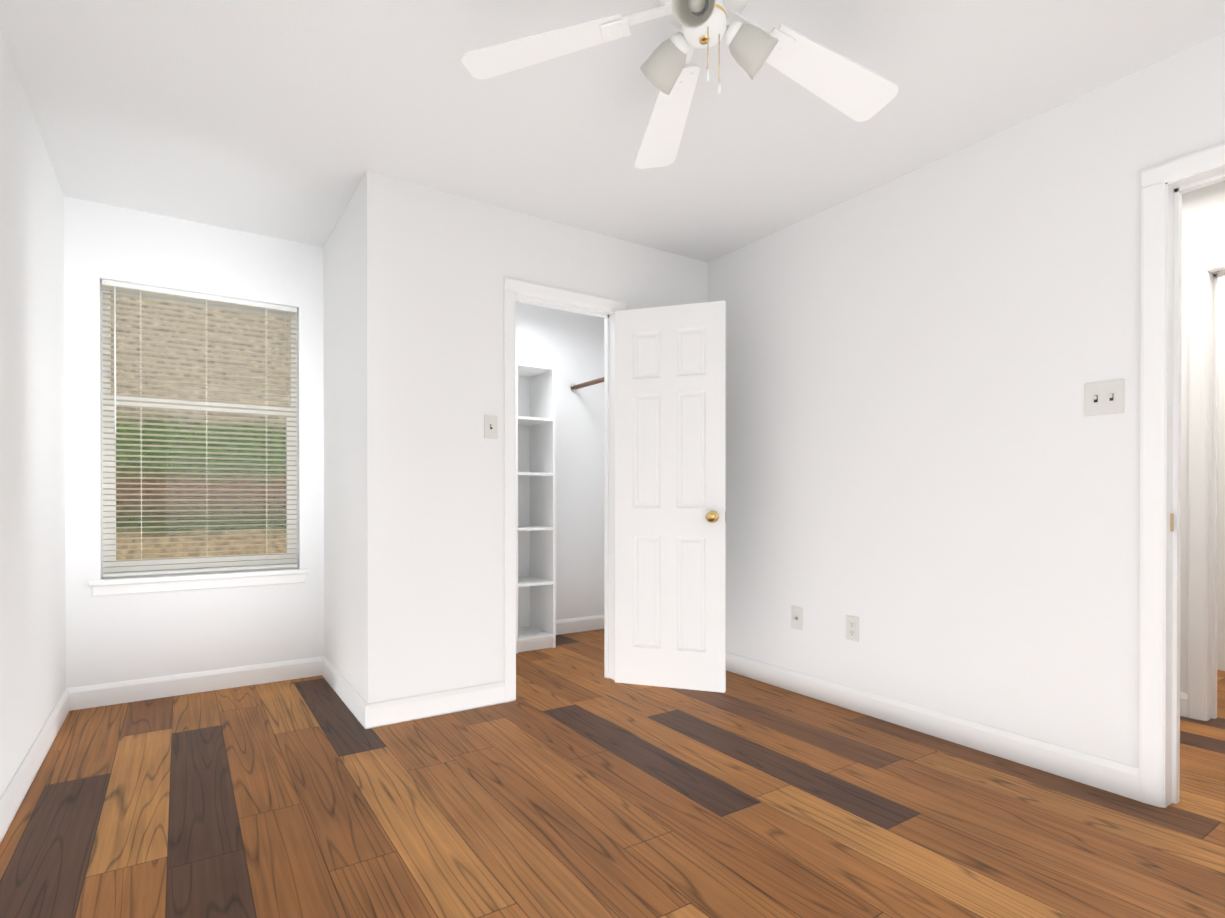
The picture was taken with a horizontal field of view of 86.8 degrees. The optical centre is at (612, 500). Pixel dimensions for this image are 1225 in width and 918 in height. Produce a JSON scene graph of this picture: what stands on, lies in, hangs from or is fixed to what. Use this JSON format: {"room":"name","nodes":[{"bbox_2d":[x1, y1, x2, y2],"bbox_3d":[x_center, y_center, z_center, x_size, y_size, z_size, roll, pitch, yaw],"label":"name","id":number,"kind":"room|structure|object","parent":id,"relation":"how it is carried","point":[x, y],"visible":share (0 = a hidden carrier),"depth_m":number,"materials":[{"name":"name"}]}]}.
{"room":"empty bedroom","nodes":[
{"label":"empty bedroom","id":0,"kind":"room"},
{"bbox_2d":[0,30,65,797],"bbox_3d":[-1.407,-0.214,1.202,0.100,2.440,4.738,0,0,-34],"label":"wall","id":1,"kind":"structure","parent":0,"point":[32,533],"depth_m":2.34,"materials":[{"name":"white paint"}]},
{"bbox_2d":[0,687,75,843],"bbox_3d":[-1.345,0.954,1.218,0.014,0.105,4.488,0,0,-34],"label":"baseboard","id":2,"kind":"structure","parent":1,"relation":"attached to","point":[18,787],"depth_m":2.32,"materials":[{"name":"white paint"}]},
{"bbox_2d":[64,196,323,687],"bbox_3d":[-2.166,-0.224,3.453,1.137,2.440,0.150,0,0,-34],"label":"wall","id":3,"kind":"structure","parent":0,"point":[117,638],"depth_m":3.31,"materials":[{"name":"white paint"}]},
{"bbox_2d":[76,657,319,709],"bbox_3d":[-2.108,0.943,3.398,1.107,0.105,0.014,0,0,-34],"label":"baseboard","id":4,"kind":"structure","parent":3,"relation":"attached to","point":[98,695],"depth_m":3.35,"materials":[{"name":"white paint"}]},
{"bbox_2d":[88,568,308,595],"bbox_3d":[-2.136,0.422,3.415,0.970,0.076,0.105,0,0,-34],"label":"window sill","id":5,"kind":"structure","parent":3,"relation":"attached to","point":[143,584],"depth_m":3.35,"materials":[{"name":"white paint"}]},
{"bbox_2d":[101,282,297,577],"bbox_3d":[-2.184,-0.350,3.484,0.879,1.468,0.067,0,0,-34],"label":"window","id":6,"kind":"structure","parent":3,"relation":"in","point":[144,562],"depth_m":3.42,"materials":[{"name":"clear glass"}]},
{"bbox_2d":[102,279,296,576],"bbox_3d":[-2.138,-0.355,3.414,0.864,1.457,0.048,0,0,-34],"label":"window blinds","id":7,"kind":"object","parent":6,"relation":"attached to","point":[150,290],"visible":0.94,"depth_m":3.40,"materials":[{"name":"beige plastic"}]},
{"bbox_2d":[323,181,362,697],"bbox_3d":[-1.408,-0.224,3.432,0.100,2.440,1.151,0,0,-34],"label":"wall","id":8,"kind":"structure","parent":0,"point":[342,312],"depth_m":3.25,"materials":[{"name":"white paint"}]},
{"bbox_2d":[320,656,366,726],"bbox_3d":[-1.360,0.944,3.263,0.014,0.105,1.035,0,0,-34],"label":"baseboard","id":9,"kind":"structure","parent":8,"relation":"attached to","point":[355,703],"depth_m":3.21,"materials":[{"name":"white paint"}]},
{"bbox_2d":[362,171,706,703],"bbox_3d":[-0.277,-0.224,3.435,1.986,2.440,0.100,0,0,-34],"label":"wall","id":10,"kind":"structure","parent":0,"point":[438,266],"depth_m":3.03,"materials":[{"name":"white paint"}]},
{"bbox_2d":[364,681,504,728],"bbox_3d":[-0.801,0.945,3.022,0.643,0.105,0.014,0,0,-34],"label":"baseboard","id":11,"kind":"structure","parent":10,"relation":"attached to","point":[390,712],"depth_m":2.99,"materials":[{"name":"white paint"}]},
{"bbox_2d":[484,415,497,438],"bbox_3d":[-0.590,-0.360,3.157,0.070,0.115,0.014,0,0,-34],"label":"light switch","id":12,"kind":"object","parent":10,"relation":"attached to","point":[490,426],"visible":1,"depth_m":3.16,"materials":[{"name":"white plastic"}]},
{"bbox_2d":[504,277,626,702],"bbox_3d":[-0.262,-0.052,3.446,0.730,2.095,0.134,0,0,-34],"label":"door frame","id":13,"kind":"structure","parent":10,"relation":"attached to","point":[524,292],"depth_m":3.33,"materials":[{"name":"white paint"}]},
{"bbox_2d":[615,301,725,692],"bbox_3d":[0.302,-0.020,3.440,0.596,2.015,0.175,0,0,19],"label":"closet door","id":14,"kind":"structure","parent":10,"relation":"in","point":[670,496],"depth_m":3.42,"materials":[{"name":"white paint"}]},
{"bbox_2d":[516,302,603,619],"bbox_3d":[-0.888,-0.229,4.531,2.186,2.440,0.100,0,0,-34],"label":"wall","id":15,"kind":"structure","parent":0,"point":[568,346],"depth_m":4.88,"materials":[{"name":"white paint"}]},
{"bbox_2d":[556,615,603,634],"bbox_3d":[-0.857,0.938,4.489,1.986,0.105,0.014,0,0,-34],"label":"baseboard","id":16,"kind":"structure","parent":15,"relation":"attached to","point":[574,625],"depth_m":4.88,"materials":[{"name":"white paint"}]},
{"bbox_2d":[570,377,603,391],"bbox_3d":[0.026,-0.844,4.386,0.060,0.060,1.150,0,0,-34],"label":"hanging rail","id":17,"kind":"object","parent":15,"relation":"attached to","point":[574,387],"visible":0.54,"depth_m":4.70,"materials":[{"name":"brown wood"}]},
{"bbox_2d":[0,629,1224,917],"bbox_3d":[1.025,1.030,2.628,5.920,0.060,5.600,0,0,-34],"label":"floor","id":18,"kind":"structure","parent":0,"point":[570,781],"depth_m":2.06,"materials":[{"name":"wood"}]},
{"bbox_2d":[516,362,555,652],"bbox_3d":[-0.605,0.046,4.429,0.295,1.890,0.354,0,0,-34],"label":"shelving unit","id":19,"kind":"object","parent":18,"relation":"on","point":[535,520],"visible":0.69,"depth_m":4.49,"materials":[{"name":"white wood"}]},
{"bbox_2d":[0,0,1224,262],"bbox_3d":[1.025,-1.470,2.616,5.920,0.060,5.600,0,0,-34],"label":"ceiling","id":20,"kind":"structure","parent":0,"point":[292,120],"depth_m":2.34,"materials":[{"name":"white paint"}]},
{"bbox_2d":[461,0,897,168],"bbox_3d":[0.273,-1.244,1.683,1.246,0.382,1.255,0,0,-34],"label":"fan","id":21,"kind":"object","parent":20,"relation":"hanging from","point":[854,91],"visible":1,"depth_m":1.78,"materials":[{"name":"white plastic"}]},
{"bbox_2d":[707,32,1224,767],"bbox_3d":[1.715,-0.219,2.330,0.100,2.440,4.149,0,0,-34],"label":"wall","id":22,"kind":"structure","parent":0,"point":[933,478],"depth_m":2.64,"materials":[{"name":"white paint"}]},
{"bbox_2d":[791,606,801,629],"bbox_3d":[0.956,0.612,3.369,0.014,0.115,0.070,0,0,-34],"label":"outlet","id":23,"kind":"object","parent":22,"relation":"attached to","point":[796,617],"visible":1,"depth_m":3.37,"materials":[{"name":"white plastic"}]},
{"bbox_2d":[846,615,858,641],"bbox_3d":[1.144,0.609,3.092,0.008,0.115,0.070,0,0,-34],"label":"electrical outlet plate","id":24,"kind":"object","parent":22,"relation":"attached to","point":[852,627],"visible":1,"depth_m":3.09,"materials":[{"name":"white plastic"}]},
{"bbox_2d":[726,652,1138,800],"bbox_3d":[1.166,0.945,3.055,0.014,0.105,2.143,0,0,-34],"label":"baseboard","id":25,"kind":"structure","parent":22,"relation":"attached to","point":[1118,778],"depth_m":2.66,"materials":[{"name":"white paint"}]},
{"bbox_2d":[1084,379,1123,415],"bbox_3d":[1.702,-0.356,2.247,0.014,0.115,0.116,0,0,-34],"label":"switch plate","id":26,"kind":"object","parent":22,"relation":"attached to","point":[1104,398],"visible":1,"depth_m":2.25,"materials":[{"name":"white plastic"}]},
{"bbox_2d":[1139,143,1224,807],"bbox_3d":[2.070,-0.044,1.800,0.134,2.095,0.941,0,0,-34],"label":"door frame","id":27,"kind":"structure","parent":22,"relation":"attached to","point":[1166,186],"depth_m":2.13,"materials":[{"name":"white paint"}]},
{"bbox_2d":[1170,513,1173,531],"bbox_3d":[1.845,0.072,2.137,0.030,0.060,0.001,0,0,-34],"label":"strike plate","id":28,"kind":"object","parent":27,"relation":"attached to","point":[1171,522],"visible":1,"depth_m":2.13,"materials":[{"name":"gold metal"}]},
{"bbox_2d":[1180,181,1224,693],"bbox_3d":[2.892,-0.221,2.726,0.100,2.440,3.500,0,0,-34],"label":"wall","id":29,"kind":"structure","parent":0,"point":[1203,222],"depth_m":2.99,"materials":[{"name":"white paint"}]},
{"bbox_2d":[1180,693,1187,716],"bbox_3d":[2.290,0.943,3.529,0.014,0.105,1.305,0,0,-34],"label":"baseboard","id":30,"kind":"structure","parent":29,"relation":"attached to","point":[1183,704],"depth_m":2.99,"materials":[{"name":"white paint"}]},
{"bbox_2d":[1188,253,1224,720],"bbox_3d":[2.958,-0.048,2.627,0.134,2.095,0.930,0,0,-34],"label":"door frame","id":31,"kind":"structure","parent":29,"relation":"attached to","point":[1206,274],"depth_m":2.95,"materials":[{"name":"white paint"}]},
{"bbox_2d":[1217,277,1224,670],"bbox_3d":[3.890,-0.224,3.392,0.100,2.440,3.500,0,0,-34],"label":"wall","id":32,"kind":"structure","parent":0,"point":[1221,541],"depth_m":3.78,"materials":[{"name":"white paint"}]},
{"label":"outside","id":33,"kind":"structure","parent":0,"visible":0},
{"bbox_2d":[110,295,288,559],"bbox_3d":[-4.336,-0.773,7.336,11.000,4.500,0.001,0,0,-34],"label":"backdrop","id":34,"kind":"structure","parent":33,"point":[137,535],"depth_m":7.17,"materials":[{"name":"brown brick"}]}
]}

